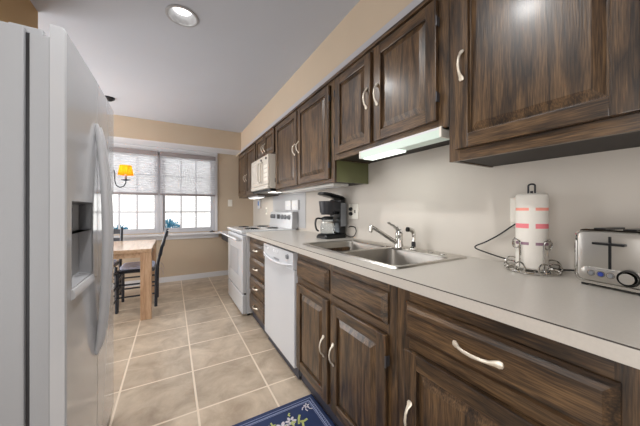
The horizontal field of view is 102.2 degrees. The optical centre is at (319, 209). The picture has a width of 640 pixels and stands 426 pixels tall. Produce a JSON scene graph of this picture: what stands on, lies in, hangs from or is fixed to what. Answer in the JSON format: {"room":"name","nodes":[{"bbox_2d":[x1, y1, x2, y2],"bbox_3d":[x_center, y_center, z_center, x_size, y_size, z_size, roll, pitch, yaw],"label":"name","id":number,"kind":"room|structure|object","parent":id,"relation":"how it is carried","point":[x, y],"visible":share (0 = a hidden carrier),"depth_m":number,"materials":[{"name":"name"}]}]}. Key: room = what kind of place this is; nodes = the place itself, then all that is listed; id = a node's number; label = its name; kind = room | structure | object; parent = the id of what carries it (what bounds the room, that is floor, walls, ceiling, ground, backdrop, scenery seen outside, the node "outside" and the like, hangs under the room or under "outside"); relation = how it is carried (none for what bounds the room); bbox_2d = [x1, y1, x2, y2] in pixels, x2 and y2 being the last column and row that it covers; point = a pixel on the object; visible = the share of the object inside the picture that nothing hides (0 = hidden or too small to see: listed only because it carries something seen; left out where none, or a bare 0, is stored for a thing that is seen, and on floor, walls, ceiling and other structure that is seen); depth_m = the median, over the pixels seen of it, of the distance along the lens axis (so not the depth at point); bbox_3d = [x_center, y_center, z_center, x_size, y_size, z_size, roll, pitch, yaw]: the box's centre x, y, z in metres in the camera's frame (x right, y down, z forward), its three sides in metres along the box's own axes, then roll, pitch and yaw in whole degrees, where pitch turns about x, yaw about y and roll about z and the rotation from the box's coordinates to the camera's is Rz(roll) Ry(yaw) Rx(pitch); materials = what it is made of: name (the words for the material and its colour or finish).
{"room":"kitchen","nodes":[
{"label":"kitchen","id":0,"kind":"room"},
{"bbox_2d":[0,0,37,28],"bbox_3d":[-0.784,-1.135,-0.508,0.334,0.339,4.900,0,0,-30],"label":"wall","id":1,"kind":"structure","parent":0,"point":[22,12],"depth_m":1.49,"materials":[{"name":"brown paint"}]},
{"bbox_2d":[114,115,240,150],"bbox_3d":[-2.829,-1.155,3.741,3.214,0.299,0.395,0,0,-30],"label":"wall","id":2,"kind":"structure","parent":0,"point":[124,126],"depth_m":3.88,"materials":[{"name":"beige paint"}]},
{"bbox_2d":[114,136,239,154],"bbox_3d":[-2.830,-1.002,3.741,3.214,0.006,0.393,0,0,-30],"label":"trim","id":3,"kind":"structure","parent":2,"relation":"attached to","point":[123,140],"depth_m":4.01,"materials":[{"name":"white paint"}]},
{"bbox_2d":[114,154,252,280],"bbox_3d":[-2.821,-0.070,4.043,3.530,2.469,0.120,0,0,-30],"label":"wall","id":4,"kind":"structure","parent":0,"point":[196,255],"depth_m":4.54,"materials":[{"name":"beige paint"}]},
{"bbox_2d":[114,153,159,233],"bbox_3d":[-2.944,-0.268,3.966,0.820,1.285,0.090,0,0,-30],"label":"window","id":5,"kind":"structure","parent":4,"relation":"in","point":[156,229],"depth_m":4.08,"materials":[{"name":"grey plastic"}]},
{"bbox_2d":[114,147,157,194],"bbox_3d":[-2.900,-0.579,3.874,0.795,0.686,0.057,0,0,-30],"label":"window shade","id":6,"kind":"object","parent":5,"relation":"attached to","point":[144,163],"visible":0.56,"depth_m":3.94,"materials":[{"name":"grey fabric"}]},
{"bbox_2d":[114,143,217,230],"bbox_3d":[-2.563,-0.317,4.111,1.745,1.364,0.018,0,0,-30],"label":"trim","id":7,"kind":"structure","parent":4,"relation":"attached to","point":[120,145],"depth_m":4.33,"materials":[{"name":"white paint"}]},
{"bbox_2d":[114,231,219,240],"bbox_3d":[-2.546,0.430,4.096,1.800,0.100,0.180,0,0,-30],"label":"trim","id":8,"kind":"structure","parent":4,"relation":"attached to","point":[171,236],"depth_m":4.16,"materials":[{"name":"white paint"}]},
{"bbox_2d":[125,270,227,286],"bbox_3d":[-2.787,1.123,3.984,3.530,0.085,0.014,0,0,-30],"label":"baseboard","id":9,"kind":"structure","parent":4,"relation":"attached to","point":[225,272],"depth_m":4.30,"materials":[{"name":"white paint"}]},
{"bbox_2d":[160,195,214,232],"bbox_3d":[-2.228,-0.268,4.377,0.830,1.285,0.090,0,0,-30],"label":"window","id":10,"kind":"structure","parent":4,"relation":"in","point":[162,197],"depth_m":4.34,"materials":[{"name":"grey plastic"}]},
{"bbox_2d":[160,152,215,195],"bbox_3d":[-2.178,-0.579,4.288,0.820,0.686,0.057,0,0,-30],"label":"window shade","id":11,"kind":"object","parent":4,"relation":"attached to","point":[180,174],"visible":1,"depth_m":4.27,"materials":[{"name":"grey fabric"}]},
{"bbox_2d":[219,230,230,241],"bbox_3d":[-1.236,0.767,4.213,0.608,0.795,1.158,0,0,-30],"label":"shelf","id":12,"kind":"object","parent":4,"relation":"attached to","point":[225,238],"visible":0.15,"depth_m":4.25,"materials":[{"name":"white paint"}]},
{"bbox_2d":[30,0,359,132],"bbox_3d":[-0.614,-1.314,0.196,3.730,0.020,8.950,0,0,-30],"label":"ceiling","id":13,"kind":"structure","parent":0,"point":[220,72],"depth_m":2.08,"materials":[{"name":"paint"}]},
{"bbox_2d":[105,95,133,187],"bbox_3d":[-2.515,-0.784,2.956,0.484,1.040,0.487,0,0,17],"label":"chandelier","id":14,"kind":"object","parent":13,"relation":"hanging from","point":[125,170],"visible":0.2,"depth_m":3.02,"materials":[{"name":"black iron"},{"name":"yellow fabric"}]},
{"bbox_2d":[165,4,198,26],"bbox_3d":[-0.926,-1.345,1.734,0.200,0.099,0.200,0,0,-30],"label":"recessed light","id":15,"kind":"object","parent":13,"relation":"in","point":[180,15],"visible":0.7,"depth_m":1.77,"materials":[{"name":"grey"}]},
{"bbox_2d":[108,275,334,425],"bbox_3d":[-0.545,1.215,0.177,3.630,0.100,8.850,0,0,-30],"label":"floor","id":16,"kind":"structure","parent":0,"point":[198,360],"depth_m":1.97,"materials":[{"name":"beige tile"}]},
{"bbox_2d":[0,21,113,425],"bbox_3d":[-1.300,0.296,0.966,0.826,1.738,0.762,0,0,-30],"label":"refrigerator","id":17,"kind":"object","parent":16,"relation":"on","point":[57,122],"visible":1,"depth_m":0.80,"materials":[{"name":"grey metal"}]},
{"bbox_2d":[114,273,118,313],"bbox_3d":[-2.332,0.705,2.589,0.426,0.920,0.522,0,0,-30],"label":"dining chair","id":18,"kind":"object","parent":16,"relation":"on","point":[116,289],"visible":0.08,"depth_m":2.88,"materials":[{"name":"black paint"}]},
{"bbox_2d":[114,227,122,300],"bbox_3d":[-2.845,0.705,3.341,0.426,0.920,0.522,0,0,-30],"label":"dining chair","id":19,"kind":"object","parent":16,"relation":"on","point":[116,231],"visible":0.2,"depth_m":3.54,"materials":[{"name":"black paint"}]},
{"bbox_2d":[114,239,156,320],"bbox_3d":[-2.620,0.789,2.872,1.312,0.752,1.010,0,0,-30],"label":"dining table","id":20,"kind":"object","parent":16,"relation":"on","point":[144,249],"visible":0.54,"depth_m":2.74,"materials":[{"name":"brown wood"}]},
{"bbox_2d":[115,228,168,312],"bbox_3d":[-2.190,0.705,3.223,0.522,0.920,0.426,0,0,-30],"label":"dining chair","id":21,"kind":"object","parent":16,"relation":"on","point":[122,278],"visible":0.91,"depth_m":3.12,"materials":[{"name":"black paint"}]},
{"bbox_2d":[120,261,163,270],"bbox_3d":[-2.202,0.726,3.216,0.440,0.139,0.353,0,0,-30],"label":"seat cushion","id":22,"kind":"object","parent":21,"relation":"on","point":[130,265],"visible":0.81,"depth_m":3.06,"materials":[{"name":"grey fabric"}]},
{"bbox_2d":[250,237,267,334],"bbox_3d":[-0.392,0.721,2.708,0.637,0.888,0.564,0,0,-30],"label":"base cabinet","id":23,"kind":"object","parent":16,"relation":"on","point":[257,258],"visible":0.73,"depth_m":2.52,"materials":[{"name":"brown wood"}]},
{"bbox_2d":[224,211,297,314],"bbox_3d":[-0.784,0.593,3.297,0.727,1.145,0.827,0,0,-30],"label":"stove","id":24,"kind":"object","parent":16,"relation":"on","point":[238,241],"visible":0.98,"depth_m":3.04,"materials":[{"name":"white metal"}]},
{"bbox_2d":[227,225,295,233],"bbox_3d":[-0.771,0.244,3.304,0.650,0.038,0.826,0,0,-30],"label":"cooktop","id":25,"kind":"object","parent":24,"relation":"in","point":[234,229],"depth_m":3.13,"materials":[{"name":"white metal"}]},
{"bbox_2d":[263,243,301,378],"bbox_3d":[-0.107,0.723,2.163,0.597,0.884,0.650,0,0,-30],"label":"dishwasher","id":26,"kind":"object","parent":16,"relation":"on","point":[281,278],"visible":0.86,"depth_m":1.94,"materials":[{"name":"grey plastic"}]},
{"bbox_2d":[232,394,335,425],"bbox_3d":[-0.057,1.160,1.084,0.549,0.011,0.937,0,0,-30],"label":"floor mat","id":27,"kind":"object","parent":16,"relation":"on","point":[304,411],"visible":1,"depth_m":1.44,"materials":[{"name":"blue fabric"}]},
{"bbox_2d":[296,247,397,425],"bbox_3d":[0.302,0.721,1.499,0.636,0.888,0.896,0,0,-30],"label":"base cabinet","id":28,"kind":"object","parent":16,"relation":"on","point":[347,321],"visible":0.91,"depth_m":1.23,"materials":[{"name":"brown wood"}]},
{"bbox_2d":[398,287,639,425],"bbox_3d":[0.804,0.721,0.623,0.637,0.888,1.120,0,0,-30],"label":"base cabinet","id":29,"kind":"object","parent":16,"relation":"on","point":[457,366],"visible":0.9,"depth_m":0.67,"materials":[{"name":"brown wood"}]},
{"bbox_2d":[246,230,639,369],"bbox_3d":[0.285,0.258,1.543,0.628,0.036,3.272,0,0,-30],"label":"countertop","id":30,"kind":"structure","parent":29,"relation":"on","point":[604,322],"depth_m":0.73,"materials":[{"name":"grey laminate"}]},
{"bbox_2d":[314,192,356,238],"bbox_3d":[0.120,0.044,2.175,0.272,0.391,0.288,0,0,-34],"label":"coffee maker","id":31,"kind":"object","parent":30,"relation":"on","point":[332,226],"visible":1,"depth_m":2.18,"materials":[{"name":"black plastic"}]},
{"bbox_2d":[319,201,339,214],"bbox_3d":[0.073,-0.018,2.216,0.172,0.115,0.154,0,0,-34],"label":"basket","id":32,"kind":"object","parent":31,"relation":"on","point":[326,207],"depth_m":2.16,"materials":[{"name":"grey plastic"}]},
{"bbox_2d":[302,239,466,268],"bbox_3d":[0.307,0.323,1.548,0.510,0.186,0.890,0,0,-30],"label":"sink","id":33,"kind":"object","parent":30,"relation":"in","point":[377,253],"visible":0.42,"depth_m":1.52,"materials":[{"name":"metal"}]},
{"bbox_2d":[406,227,417,249],"bbox_3d":[0.550,0.167,1.542,0.069,0.133,0.047,0,0,-21],"label":"sprayer","id":34,"kind":"object","parent":33,"relation":"on","point":[408,229],"visible":1,"depth_m":1.54,"materials":[{"name":"silver metal"}]},
{"bbox_2d":[369,222,404,248],"bbox_3d":[0.399,0.153,1.566,0.215,0.162,0.136,0,0,-30],"label":"faucet","id":35,"kind":"object","parent":30,"relation":"on","point":[398,241],"visible":1,"depth_m":1.56,"materials":[{"name":"silver metal"}]},
{"bbox_2d":[474,224,574,270],"bbox_3d":[0.873,0.146,1.113,0.028,0.182,0.395,0,0,-30],"label":"power cable","id":36,"kind":"object","parent":30,"relation":"on","point":[513,224],"visible":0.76,"depth_m":1.20,"materials":[{"name":"black rubber"}]},
{"bbox_2d":[503,183,562,275],"bbox_3d":[0.836,0.067,1.019,0.178,0.344,0.192,0,0,39],"label":"paper towel holder","id":37,"kind":"object","parent":30,"relation":"on","point":[514,268],"visible":0.72,"depth_m":0.99,"materials":[{"name":"silver metal"}]},
{"bbox_2d":[515,193,548,270],"bbox_3d":[0.836,0.083,1.019,0.102,0.292,0.102,0,0,-4],"label":"paper towel roll","id":38,"kind":"object","parent":37,"relation":"in","point":[531,209],"visible":0.92,"depth_m":0.98,"materials":[{"name":"white paper"}]},
{"bbox_2d":[575,227,639,293],"bbox_3d":[0.935,0.148,0.798,0.181,0.184,0.168,0,0,-21],"label":"toaster","id":39,"kind":"object","parent":30,"relation":"on","point":[608,257],"visible":1,"depth_m":0.77,"materials":[{"name":"silver metal"}]},
{"bbox_2d":[236,0,412,156],"bbox_3d":[0.432,-1.135,1.602,0.316,0.339,7.350,0,0,-30],"label":"wall","id":40,"kind":"structure","parent":0,"point":[367,17],"depth_m":1.90,"materials":[{"name":"beige paint"}]},
{"bbox_2d":[241,0,422,151],"bbox_3d":[0.390,-0.984,1.351,0.008,0.047,6.955,0,0,-30],"label":"trim","id":41,"kind":"structure","parent":40,"relation":"attached to","point":[414,3],"depth_m":1.66,"materials":[{"name":"grey wood"}]},
{"bbox_2d":[253,145,639,272],"bbox_3d":[0.961,-0.070,1.099,0.100,2.469,8.950,0,0,-30],"label":"wall","id":42,"kind":"structure","parent":0,"point":[452,208],"depth_m":1.29,"materials":[{"name":"grey paint"}]},
{"bbox_2d":[238,143,278,198],"bbox_3d":[-1.022,-0.581,4.083,0.366,0.760,1.100,0,0,-30],"label":"upper cabinet","id":43,"kind":"object","parent":42,"relation":"attached to","point":[248,157],"visible":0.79,"depth_m":3.97,"materials":[{"name":"brown wood"}]},
{"bbox_2d":[248,195,264,198],"bbox_3d":[-0.970,-0.192,3.922,0.100,0.031,0.550,0,0,-30],"label":"light","id":44,"kind":"object","parent":43,"relation":"attached to","point":[258,196],"visible":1,"depth_m":3.78,"materials":[{"name":"white paint"}]},
{"bbox_2d":[251,154,286,194],"bbox_3d":[-0.600,-0.424,3.274,0.439,0.422,0.700,0,0,-30],"label":"microwave","id":45,"kind":"object","parent":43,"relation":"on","point":[263,170],"visible":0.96,"depth_m":3.03,"materials":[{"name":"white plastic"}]},
{"bbox_2d":[258,199,260,208],"bbox_3d":[-1.052,-0.105,4.469,0.037,0.170,0.120,0,0,-30],"label":"night light","id":46,"kind":"object","parent":42,"relation":"attached to","point":[259,200],"visible":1,"depth_m":4.42,"materials":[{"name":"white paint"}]},
{"bbox_2d":[256,127,275,160],"bbox_3d":[-0.565,-0.800,3.286,0.366,0.321,0.734,0,0,-30],"label":"upper cabinet","id":47,"kind":"object","parent":42,"relation":"attached to","point":[265,145],"visible":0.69,"depth_m":3.13,"materials":[{"name":"brown wood"}]},
{"bbox_2d":[285,201,291,209],"bbox_3d":[-0.408,-0.060,3.348,0.036,0.120,0.185,0,0,-30],"label":"wall panel","id":48,"kind":"object","parent":42,"relation":"attached to","point":[288,204],"visible":0.9,"depth_m":3.32,"materials":[{"name":"white paint"}]},
{"bbox_2d":[273,192,305,227],"bbox_3d":[-0.436,0.000,3.427,0.006,0.420,1.100,0,0,-30],"label":"panel","id":49,"kind":"object","parent":42,"relation":"attached to","point":[278,201],"visible":0.56,"depth_m":3.16,"materials":[{"name":"grey"}]},
{"bbox_2d":[292,200,299,209],"bbox_3d":[-0.301,-0.060,3.162,0.036,0.120,0.185,0,0,-30],"label":"wall panel","id":50,"kind":"object","parent":42,"relation":"attached to","point":[295,203],"visible":1,"depth_m":3.13,"materials":[{"name":"white paint"}]},
{"bbox_2d":[275,79,367,191],"bbox_3d":[-0.081,-0.581,2.442,0.366,0.760,1.206,0,0,-30],"label":"upper cabinet","id":51,"kind":"object","parent":42,"relation":"attached to","point":[305,146],"visible":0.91,"depth_m":2.12,"materials":[{"name":"brown wood"}]},
{"bbox_2d":[282,183,347,193],"bbox_3d":[-0.100,-0.194,2.445,0.140,0.027,1.060,0,0,-30],"label":"light","id":52,"kind":"object","parent":51,"relation":"attached to","point":[330,185],"visible":0.98,"depth_m":2.21,"materials":[{"name":"grey plastic"}]},
{"bbox_2d":[349,204,358,218],"bbox_3d":[0.274,0.012,2.164,0.030,0.125,0.125,0,0,-30],"label":"wall outlet","id":53,"kind":"object","parent":42,"relation":"attached to","point":[353,208],"visible":1,"depth_m":2.16,"materials":[{"name":"white plastic"}]},
{"bbox_2d":[334,0,448,163],"bbox_3d":[0.439,-0.658,1.536,0.366,0.606,0.880,0,0,-30],"label":"upper cabinet","id":54,"kind":"object","parent":42,"relation":"attached to","point":[399,89],"visible":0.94,"depth_m":1.32,"materials":[{"name":"brown wood"}]},
{"bbox_2d":[359,126,448,160],"bbox_3d":[0.430,-0.335,1.376,0.115,0.052,0.560,0,0,-30],"label":"light","id":55,"kind":"object","parent":54,"relation":"attached to","point":[439,134],"visible":0.81,"depth_m":1.29,"materials":[{"name":"white paint"}]},
{"bbox_2d":[449,0,639,167],"bbox_3d":[0.915,-0.581,0.705,0.366,0.760,1.032,0,0,-30],"label":"upper cabinet","id":56,"kind":"object","parent":42,"relation":"attached to","point":[530,80],"visible":1,"depth_m":0.82,"materials":[{"name":"brown wood"}]},
{"bbox_2d":[238,0,431,155],"bbox_3d":[-0.182,-0.950,2.339,0.016,0.022,4.960,0,0,-30],"label":"strip","id":57,"kind":"object","parent":56,"relation":"attached to","point":[423,3],"visible":0.97,"depth_m":1.57,"materials":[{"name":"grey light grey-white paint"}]},
{"bbox_3d":[0.879,0.015,1.132,0.009,0.120,0.075,0,0,-30],"label":"wall outlet","id":58,"kind":"object","parent":42,"relation":"attached to","visible":0},
{"bbox_2d":[510,197,514,222],"bbox_3d":[0.858,0.000,1.129,0.030,0.110,0.036,0,0,-30],"label":"power adapter","id":59,"kind":"object","parent":58,"relation":"attached to","point":[512,200],"visible":0.51,"depth_m":1.13,"materials":[{"name":"white plastic"}]},
{"label":"outside","id":60,"kind":"structure","parent":0,"visible":0},
{"bbox_3d":[-4.242,1.265,7.395,18.000,0.100,6.950,0,0,-30],"label":"ground","id":61,"kind":"structure","parent":60,"visible":0},
{"bbox_2d":[114,194,209,228],"bbox_3d":[-4.055,-0.010,7.069,18.000,2.450,0.300,0,0,-30],"label":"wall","id":62,"kind":"structure","parent":61,"relation":"on","point":[127,202],"depth_m":6.73,"materials":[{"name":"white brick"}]},
{"bbox_2d":[165,218,179,227],"bbox_3d":[-3.038,0.689,5.174,0.520,1.056,0.507,0,0,-30],"label":"shrub","id":63,"kind":"object","parent":61,"relation":"on","point":[171,223],"visible":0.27,"depth_m":5.16,"materials":[{"name":"blue plant"}]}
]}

